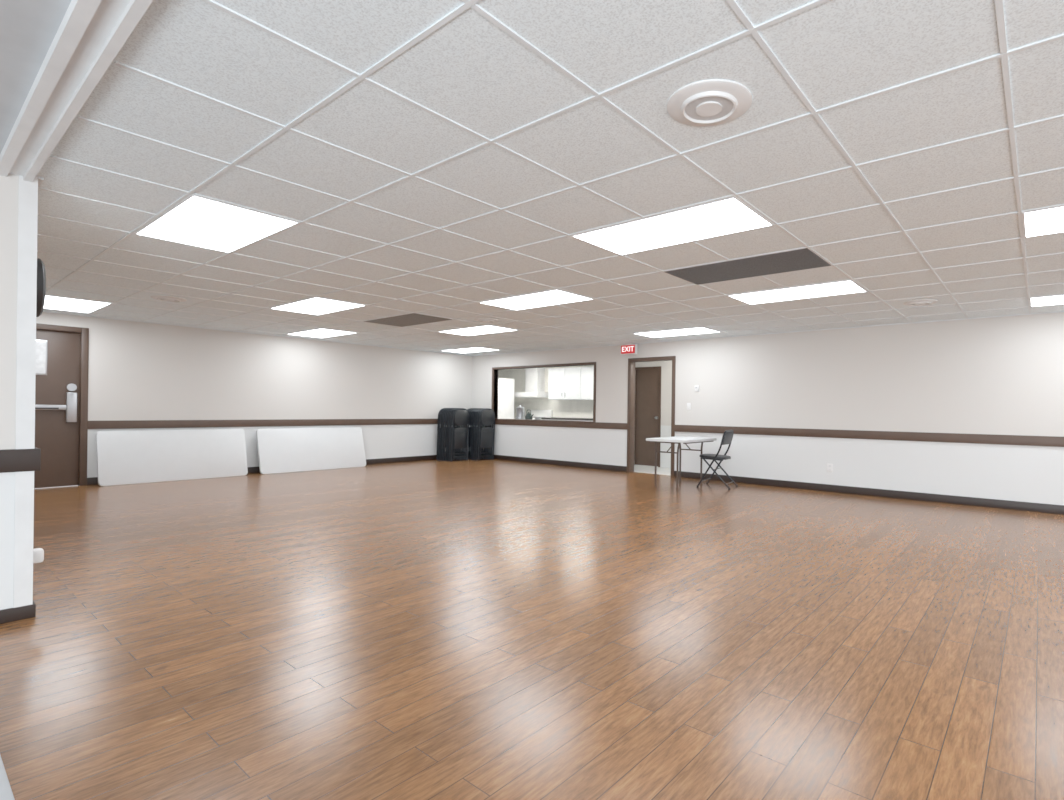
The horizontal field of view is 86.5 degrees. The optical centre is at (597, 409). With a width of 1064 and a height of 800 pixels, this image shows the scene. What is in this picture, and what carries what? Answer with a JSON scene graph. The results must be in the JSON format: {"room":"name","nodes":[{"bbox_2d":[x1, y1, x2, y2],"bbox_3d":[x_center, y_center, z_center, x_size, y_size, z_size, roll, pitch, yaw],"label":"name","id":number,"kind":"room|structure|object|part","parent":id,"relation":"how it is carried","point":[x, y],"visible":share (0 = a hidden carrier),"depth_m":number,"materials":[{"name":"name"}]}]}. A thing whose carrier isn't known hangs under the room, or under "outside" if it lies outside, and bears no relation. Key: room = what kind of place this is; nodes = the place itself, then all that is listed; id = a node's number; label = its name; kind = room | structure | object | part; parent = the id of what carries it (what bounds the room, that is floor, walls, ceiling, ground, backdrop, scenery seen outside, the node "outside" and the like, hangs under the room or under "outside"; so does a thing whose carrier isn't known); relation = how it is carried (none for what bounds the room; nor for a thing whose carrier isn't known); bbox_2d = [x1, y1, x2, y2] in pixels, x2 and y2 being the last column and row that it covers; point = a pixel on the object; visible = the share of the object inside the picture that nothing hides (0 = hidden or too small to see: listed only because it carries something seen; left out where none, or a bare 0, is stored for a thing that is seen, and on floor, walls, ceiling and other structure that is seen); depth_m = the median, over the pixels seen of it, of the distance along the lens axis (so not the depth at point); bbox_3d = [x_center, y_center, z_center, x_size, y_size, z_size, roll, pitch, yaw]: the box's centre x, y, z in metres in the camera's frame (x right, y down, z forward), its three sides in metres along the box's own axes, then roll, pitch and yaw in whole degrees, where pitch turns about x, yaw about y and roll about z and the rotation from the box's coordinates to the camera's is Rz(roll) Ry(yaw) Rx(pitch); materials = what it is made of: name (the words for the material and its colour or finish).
{"room":"event hall","nodes":[
{"label":"event hall","id":0,"kind":"room"},
{"bbox_2d":[0,173,37,609],"bbox_3d":[-6.498,-0.111,3.393,6.090,2.323,3.685,1,0,38],"label":"wall","id":1,"kind":"structure","parent":0,"point":[9,185],"depth_m":2.88,"materials":[{"name":"white paint"}]},
{"bbox_2d":[0,755,14,799],"bbox_3d":[-0.110,1.176,0.332,7.760,0.112,0.064,1,0,38],"label":"trim","id":2,"kind":"structure","parent":1,"relation":"attached to","point":[6,793],"depth_m":1.64,"materials":[{"name":"metal"}]},
{"bbox_2d":[0,601,35,623],"bbox_3d":[-6.504,1.015,3.394,6.102,0.070,3.697,1,0,38],"label":"baseboard","id":3,"kind":"structure","parent":1,"relation":"attached to","point":[29,611],"depth_m":2.90,"materials":[{"name":"brown wood"}]},
{"bbox_2d":[0,447,40,472],"bbox_3d":[-6.475,0.221,3.386,6.082,0.116,3.707,1,0,38],"label":"trim","id":4,"kind":"structure","parent":1,"relation":"attached to","point":[11,460],"depth_m":2.90,"materials":[{"name":"brown wood"}]},
{"bbox_3d":[-6.475,0.221,3.386,6.082,0.116,3.707,1,0,38],"label":"rail","id":5,"kind":"part","parent":4,"relation":"part of","materials":[{"name":"brown wood"}]},
{"bbox_2d":[33,548,43,562],"bbox_3d":[-3.055,0.804,3.052,0.080,0.120,0.055,1,0,38],"label":"plug-in air freshener","id":6,"kind":"object","parent":1,"relation":"attached to","point":[38,553],"visible":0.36,"depth_m":3.04,"materials":[{"name":"white plastic"}]},
{"bbox_2d":[36,258,45,316],"bbox_3d":[-3.280,-0.709,3.258,0.340,0.340,0.077,1,0,38],"label":"wall clock","id":7,"kind":"object","parent":1,"relation":"attached to","point":[41,274],"visible":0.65,"depth_m":3.18,"materials":[{"name":"black plastic"}]},
{"bbox_2d":[13,175,37,607],"bbox_3d":[-2.984,-0.094,2.925,0.010,2.257,0.070,1,0,38],"label":"guard","id":8,"kind":"object","parent":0,"point":[28,191],"depth_m":2.92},
{"bbox_2d":[0,0,70,153],"bbox_3d":[-1.145,-1.242,-0.826,8.000,0.074,3.665,1,0,38],"label":"ceiling","id":9,"kind":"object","parent":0,"point":[28,28],"depth_m":1.87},
{"bbox_2d":[0,0,152,181],"bbox_3d":[0.040,-1.169,0.484,7.760,0.041,0.132,1,0,38],"label":"ceiling beam","id":10,"kind":"structure","parent":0,"point":[90,34],"depth_m":1.99,"materials":[{"name":"white paint"}]},
{"bbox_2d":[36,312,471,477],"bbox_3d":[-5.430,-0.098,9.790,0.150,2.323,7.985,1,0,38],"label":"wall","id":11,"kind":"structure","parent":0,"point":[137,370],"depth_m":9.39,"materials":[{"name":"white paint"}]},
{"bbox_2d":[34,329,80,487],"bbox_3d":[-7.369,-0.007,7.319,0.045,2.077,0.895,1,0,38],"label":"door","id":12,"kind":"structure","parent":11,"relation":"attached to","point":[57,439],"depth_m":7.49,"materials":[{"name":"brown paint"}]},
{"bbox_2d":[36,340,46,374],"bbox_3d":[-7.339,-0.681,7.305,0.006,0.460,0.240,1,0,38],"label":"holder","id":13,"kind":"object","parent":12,"relation":"attached to","point":[36,340],"visible":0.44,"depth_m":7.39,"materials":[{"name":"metal"}]},
{"bbox_2d":[36,341,45,373],"bbox_3d":[-7.335,-0.680,7.302,0.003,0.420,0.210,1,0,38],"label":"paper","id":14,"kind":"object","parent":13,"relation":"in","point":[40,345],"visible":0.36,"depth_m":7.35,"materials":[{"name":"white paper"}]},
{"bbox_2d":[35,384,76,421],"bbox_3d":[-7.330,-0.090,7.279,0.065,0.520,0.840,1,0,38],"label":"push bar exit device","id":15,"kind":"object","parent":12,"relation":"attached to","point":[70,407],"visible":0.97,"depth_m":7.54,"materials":[{"name":"silver metal"}]},
{"bbox_2d":[35,407,58,408],"bbox_3d":[-7.336,-0.015,7.239,0.006,0.020,0.550,1,0,38],"label":"pad","id":16,"kind":"object","parent":15,"relation":"attached to","point":[35,407],"depth_m":7.35,"materials":[{"name":"silver metal"}]},
{"bbox_2d":[36,323,88,485],"bbox_3d":[-7.347,-0.038,7.302,0.120,2.155,1.045,1,0,38],"label":"frame","id":17,"kind":"object","parent":11,"relation":"attached to","point":[84,339],"visible":0.92,"depth_m":7.64,"materials":[{"name":"brown paint"}]},
{"bbox_2d":[88,419,440,428],"bbox_3d":[-4.948,0.240,10.268,0.022,0.116,6.588,1,0,38],"label":"trim rail","id":18,"kind":"object","parent":11,"relation":"attached to","point":[120,424],"visible":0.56,"depth_m":9.16,"materials":[{"name":"brown paint"}]},
{"bbox_2d":[87,453,470,485],"bbox_3d":[-4.959,1.017,10.273,0.015,0.105,6.595,1,0,38],"label":"baseboard","id":19,"kind":"structure","parent":11,"relation":"attached to","point":[94,480],"depth_m":11.16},
{"bbox_2d":[0,458,1063,799],"bbox_3d":[-0.034,1.183,7.166,16.100,0.100,10.766,1,0,38],"label":"floor","id":20,"kind":"structure","parent":0,"point":[483,629],"depth_m":2.72,"materials":[{"name":"brown wood"}]},
{"bbox_2d":[96,429,247,485],"bbox_3d":[-6.276,0.684,8.376,0.232,0.751,1.820,1,0,38],"label":"folding table","id":21,"kind":"object","parent":20,"relation":"on","point":[141,456],"visible":1,"depth_m":8.26,"materials":[{"name":"white plastic"}]},
{"bbox_2d":[256,427,365,473],"bbox_3d":[-5.017,0.705,9.931,0.258,0.745,1.820,1,0,38],"label":"folding table","id":22,"kind":"object","parent":20,"relation":"on","point":[284,450],"visible":1,"depth_m":9.83,"materials":[{"name":"white plastic"}]},
{"bbox_2d":[436,408,469,461],"bbox_3d":[-3.099,0.532,12.017,0.583,1.124,0.458,1,0,38],"label":"chairs","id":23,"kind":"object","parent":20,"relation":"on","point":[453,440],"visible":1,"depth_m":11.87,"materials":[{"name":"black plastic"}]},
{"bbox_2d":[467,408,494,460],"bbox_3d":[-2.599,0.539,12.280,0.583,1.124,0.457,1,0,38],"label":"chairs","id":24,"kind":"object","parent":20,"relation":"on","point":[480,437],"visible":0.88,"depth_m":12.11,"materials":[{"name":"black plastic"}]},
{"bbox_2d":[498,378,513,418],"bbox_3d":[-2.741,0.148,14.604,0.820,1.900,0.750,1,0,38],"label":"refrigerator","id":25,"kind":"object","parent":20,"relation":"on","point":[505,385],"visible":0.06,"depth_m":14.41,"materials":[{"name":"white metal"}]},
{"bbox_2d":[524,410,552,419],"bbox_3d":[-1.681,0.562,14.638,0.750,1.100,0.667,1,0,38],"label":"stove","id":26,"kind":"object","parent":20,"relation":"on","point":[537,413],"visible":0.12,"depth_m":14.79,"materials":[{"name":"white metal"}]},
{"bbox_3d":[-1.492,0.114,14.871,0.750,0.200,0.075,1,0,38],"label":"backsplash panel","id":27,"kind":"part","parent":26,"relation":"part of","materials":[{"name":"white plastic"}]},
{"bbox_2d":[541,417,592,420],"bbox_3d":[-0.193,0.676,13.482,2.980,0.910,0.640,1,0,38],"label":"countertop","id":28,"kind":"structure","parent":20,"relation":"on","point":[544,418],"depth_m":13.51,"materials":[{"name":"metal"}]},
{"bbox_2d":[646,436,716,488],"bbox_3d":[1.258,0.792,8.435,0.670,0.715,1.020,1,0,38],"label":"folding table","id":29,"kind":"object","parent":20,"relation":"on","point":[678,440],"visible":0.98,"depth_m":8.27,"materials":[{"name":"white plastic"}]},
{"bbox_2d":[696,430,737,489],"bbox_3d":[1.790,0.729,8.367,0.504,0.853,0.464,1,0,30],"label":"folding chair","id":30,"kind":"object","parent":20,"relation":"on","point":[727,436],"visible":1,"depth_m":8.26,"materials":[{"name":"black plastic"}]},
{"bbox_3d":[1.752,0.708,8.389,0.401,0.056,0.400,1,0,30],"label":"seat","id":31,"kind":"part","parent":30,"relation":"part of","materials":[{"name":"black plastic"}]},
{"bbox_3d":[1.915,0.422,8.296,0.077,0.197,0.400,1,0,30],"label":"backrest","id":32,"kind":"part","parent":30,"relation":"part of","materials":[{"name":"black plastic"}]},
{"bbox_3d":[-1.075,0.677,11.944,3.140,0.885,0.518,1,0,38],"label":"countertop","id":33,"kind":"structure","parent":20,"relation":"on","visible":0},
{"bbox_2d":[516,405,524,418],"bbox_3d":[-1.728,0.070,12.503,0.210,0.310,0.204,1,0,-5],"label":"urn","id":34,"kind":"object","parent":33,"relation":"on","point":[520,412],"visible":0.94,"depth_m":12.43,"materials":[{"name":"metal"}]},
{"bbox_2d":[525,410,533,419],"bbox_3d":[-1.496,0.117,12.294,0.211,0.222,0.170,1,0,6],"label":"kettle","id":35,"kind":"object","parent":33,"relation":"on","point":[529,416],"visible":0.96,"depth_m":12.24,"materials":[{"name":"silver ceramic"}]},
{"bbox_2d":[498,365,593,418],"bbox_3d":[-0.763,-0.038,14.428,5.940,2.323,0.120,1,0,38],"label":"wall","id":36,"kind":"structure","parent":0,"point":[561,408],"depth_m":14.81,"materials":[{"name":"paint"}]},
{"bbox_2d":[514,368,547,397],"bbox_3d":[-1.729,-0.749,14.799,0.850,0.880,0.495,1,0,38],"label":"range hood","id":37,"kind":"object","parent":36,"relation":"attached to","point":[534,377],"visible":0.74,"depth_m":14.72,"materials":[{"name":"white metal"}]},
{"bbox_2d":[548,367,593,399],"bbox_3d":[-0.323,-0.626,13.757,2.150,0.790,0.390,1,0,38],"label":"upper cabinet","id":38,"kind":"object","parent":36,"relation":"attached to","point":[577,383],"visible":0.48,"depth_m":13.80,"materials":[{"name":"wood"}]},
{"bbox_3d":[-1.055,-0.635,14.130,0.526,0.770,0.020,1,0,38],"label":"cabinet door","id":39,"kind":"part","parent":38,"relation":"part of","materials":[{"name":"white wood"}]},
{"bbox_3d":[-0.633,-0.630,13.797,0.526,0.770,0.020,1,0,38],"label":"cabinet door","id":40,"kind":"part","parent":38,"relation":"part of","materials":[{"name":"white wood"}]},
{"bbox_3d":[-0.211,-0.625,13.465,0.526,0.770,0.020,1,0,38],"label":"cabinet door","id":41,"kind":"part","parent":38,"relation":"part of","materials":[{"name":"white wood"}]},
{"bbox_2d":[36,0,1063,355],"bbox_3d":[0.101,-1.226,5.602,14.000,0.074,7.975,1,0,38],"label":"ceiling","id":42,"kind":"structure","parent":0,"point":[469,71],"depth_m":2.65,"materials":[{"name":"tile"}]},
{"bbox_2d":[44,295,111,312],"bbox_3d":[-6.415,-1.267,6.793,1.178,0.005,0.568,1,0,38],"label":"ceiling light panel","id":43,"kind":"object","parent":42,"relation":"in","point":[51,302],"visible":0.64,"depth_m":6.77,"materials":[{"name":"white plastic"}]},
{"bbox_2d":[151,295,186,301],"bbox_3d":[-4.840,-1.239,6.328,0.324,0.026,0.324,1,0,38],"label":"ceiling speaker","id":44,"kind":"object","parent":42,"relation":"in","point":[162,298],"depth_m":6.28},
{"bbox_2d":[137,196,295,251],"bbox_3d":[-2.582,-1.218,3.772,1.178,0.005,0.568,1,0,38],"label":"ceiling light panel","id":45,"kind":"object","parent":42,"relation":"in","point":[197,221],"visible":1,"depth_m":3.72,"materials":[{"name":"white plastic"}]},
{"bbox_2d":[134,195,299,252],"bbox_3d":[-2.582,-1.218,3.772,1.202,0.008,0.592,1,0,38],"label":"frame","id":46,"kind":"object","parent":42,"relation":"in","point":[190,196],"depth_m":3.64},
{"bbox_2d":[269,297,366,314],"bbox_3d":[-3.366,-1.228,6.720,1.178,0.005,0.568,1,0,38],"label":"ceiling light panel","id":47,"kind":"object","parent":42,"relation":"in","point":[317,306],"visible":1,"depth_m":6.69,"materials":[{"name":"white plastic"}]},
{"bbox_2d":[288,328,354,337],"bbox_3d":[-4.527,-1.243,9.188,1.178,0.005,0.568,1,0,38],"label":"ceiling light panel","id":48,"kind":"object","parent":42,"relation":"in","point":[320,333],"visible":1,"depth_m":9.18,"materials":[{"name":"white plastic"}]},
{"bbox_2d":[364,313,451,326],"bbox_3d":[-2.611,-1.218,7.678,1.202,0.009,0.592,1,0,38],"label":"ceiling return vent","id":49,"kind":"object","parent":42,"relation":"in","point":[413,318],"depth_m":7.66,"materials":[{"name":"metal"}]},
{"bbox_2d":[444,348,494,352],"bbox_3d":[-2.639,-1.219,11.584,1.178,0.005,0.568,1,0,38],"label":"ceiling light panel","id":50,"kind":"object","parent":42,"relation":"in","point":[468,350],"visible":1,"depth_m":11.60,"materials":[{"name":"white plastic"}]},
{"bbox_2d":[438,325,516,335],"bbox_3d":[-1.856,-1.209,8.636,1.178,0.005,0.568,1,0,38],"label":"ceiling light panel","id":51,"kind":"object","parent":42,"relation":"in","point":[483,329],"visible":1,"depth_m":8.61,"materials":[{"name":"white plastic"}]},
{"bbox_2d":[474,318,497,322],"bbox_3d":[-1.512,-1.196,7.595,0.324,0.026,0.324,1,0,38],"label":"ceiling speaker","id":52,"kind":"object","parent":42,"relation":"in","point":[484,320],"depth_m":7.51},
{"bbox_2d":[478,289,592,309],"bbox_3d":[-0.695,-1.194,6.168,1.178,0.005,0.568,1,0,38],"label":"ceiling light panel","id":53,"kind":"object","parent":42,"relation":"in","point":[554,297],"visible":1,"depth_m":6.14,"materials":[{"name":"white plastic"}]},
{"bbox_2d":[37,0,1063,355],"bbox_3d":[0.128,-1.182,5.516,13.850,0.012,7.835,1,0,38],"label":"grid","id":54,"kind":"object","parent":42,"relation":"attached to","point":[751,29],"depth_m":3.12,"materials":[{"name":"white metal"}]},
{"bbox_2d":[621,343,636,354],"bbox_3d":[0.553,-1.079,10.039,0.330,0.198,0.072,1,0,38],"label":"exit sign","id":55,"kind":"object","parent":42,"relation":"hanging from","point":[628,348],"visible":1,"depth_m":10.00,"materials":[{"name":"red plastic"}]},
{"bbox_2d":[574,198,770,254],"bbox_3d":[0.467,-1.180,3.699,1.178,0.005,0.568,1,0,38],"label":"ceiling light panel","id":56,"kind":"object","parent":42,"relation":"in","point":[728,216],"visible":1,"depth_m":3.64,"materials":[{"name":"white plastic"}]},
{"bbox_2d":[571,197,773,255],"bbox_3d":[0.467,-1.179,3.699,1.202,0.008,0.592,1,0,38],"label":"frame","id":57,"kind":"object","parent":42,"relation":"in","point":[737,199],"depth_m":3.58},
{"bbox_2d":[633,327,718,337],"bbox_3d":[1.193,-1.170,8.563,1.178,0.005,0.568,1,0,38],"label":"ceiling light panel","id":58,"kind":"object","parent":42,"relation":"in","point":[692,330],"visible":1,"depth_m":8.54,"materials":[{"name":"white plastic"}]},
{"bbox_2d":[667,79,751,125],"bbox_3d":[0.430,-1.172,2.175,0.324,0.026,0.324,1,0,38],"label":"ceiling vent","id":59,"kind":"object","parent":42,"relation":"in","point":[711,102],"depth_m":2.14,"materials":[{"name":"white metal"}]},
{"bbox_2d":[665,248,830,284],"bbox_3d":[1.222,-1.169,4.657,1.202,0.009,0.592,1,0,38],"label":"ceiling return vent","id":60,"kind":"object","parent":42,"relation":"in","point":[801,259],"depth_m":4.61,"materials":[{"name":"black metal"}]},
{"bbox_2d":[727,280,867,304],"bbox_3d":[1.977,-1.160,5.616,1.178,0.005,0.568,1,0,38],"label":"ceiling light panel","id":61,"kind":"object","parent":42,"relation":"in","point":[845,287],"visible":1,"depth_m":5.58,"materials":[{"name":"white plastic"}]},
{"bbox_2d":[1022,206,1063,237],"bbox_3d":[3.138,-1.146,3.147,1.178,0.005,0.568,1,0,38],"label":"ceiling light panel","id":62,"kind":"object","parent":42,"relation":"in","point":[1048,221],"visible":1,"depth_m":3.44,"materials":[{"name":"white plastic"}]},
{"bbox_2d":[1030,295,1063,306],"bbox_3d":[5.026,-1.122,5.543,1.178,0.005,0.568,1,0,38],"label":"ceiling light panel","id":63,"kind":"object","parent":42,"relation":"in","point":[1053,300],"visible":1,"depth_m":5.80,"materials":[{"name":"white plastic"}]},
{"bbox_2d":[635,360,671,467],"bbox_3d":[2.000,-0.003,10.583,3.160,2.323,0.100,1,0,38],"label":"wall","id":64,"kind":"structure","parent":0,"point":[666,366],"depth_m":11.05,"materials":[{"name":"white paint"}]},
{"bbox_2d":[635,369,658,466],"bbox_3d":[1.010,0.159,11.349,0.592,1.957,0.040,1,0,38],"label":"slab","id":65,"kind":"object","parent":64,"relation":"attached to","point":[647,380],"visible":1,"depth_m":11.35,"materials":[{"name":"brown paint"}]},
{"bbox_2d":[634,366,660,466],"bbox_3d":[0.984,0.145,11.316,0.660,2.000,0.025,1,0,38],"label":"door frame","id":66,"kind":"structure","parent":64,"relation":"attached to","point":[657,367],"depth_m":11.12,"materials":[{"name":"brown paint"}]},
{"bbox_2d":[471,312,1063,504],"bbox_3d":[1.692,-0.007,9.336,16.100,2.323,0.120,1,0,38],"label":"wall","id":67,"kind":"structure","parent":0,"point":[994,375],"depth_m":7.76,"materials":[{"name":"white paint"}]},
{"bbox_2d":[627,356,675,476],"bbox_3d":[0.961,0.115,9.905,0.980,2.060,0.150,1,0,38],"label":"door frame","id":68,"kind":"structure","parent":67,"relation":"attached to","point":[631,361],"depth_m":10.12,"materials":[{"name":"brown paint"}]},
{"bbox_2d":[491,362,1063,446],"bbox_3d":[2.575,-0.235,8.636,13.850,1.258,0.170,1,0,38],"label":"wall trim","id":69,"kind":"structure","parent":67,"relation":"in","point":[584,363],"depth_m":8.22,"materials":[{"name":"brown paint"}]},
{"bbox_3d":[2.527,0.335,8.584,13.850,0.116,0.022,1,0,38],"label":"back trim rail","id":70,"kind":"part","parent":69,"relation":"part of","materials":[{"name":"brown wood"}]},
{"bbox_2d":[494,455,1063,514],"bbox_3d":[2.520,1.113,8.587,13.850,0.105,0.015,1,0,38],"label":"baseboard","id":71,"kind":"structure","parent":67,"relation":"attached to","point":[950,499],"depth_m":7.81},
{"bbox_2d":[827,464,832,471],"bbox_3d":[3.298,0.835,7.979,0.080,0.120,0.011,1,0,38],"label":"wall outlet","id":72,"kind":"object","parent":67,"relation":"attached to","point":[829,466],"visible":1,"depth_m":7.97,"materials":[{"name":"white plastic"}]},
{"bbox_2d":[903,299,937,305],"bbox_3d":[3.450,-1.133,6.008,0.324,0.026,0.324,1,0,38],"label":"ceiling vent","id":73,"kind":"object","parent":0,"point":[923,302],"depth_m":5.95,"materials":[{"name":"white metal"}]}
]}

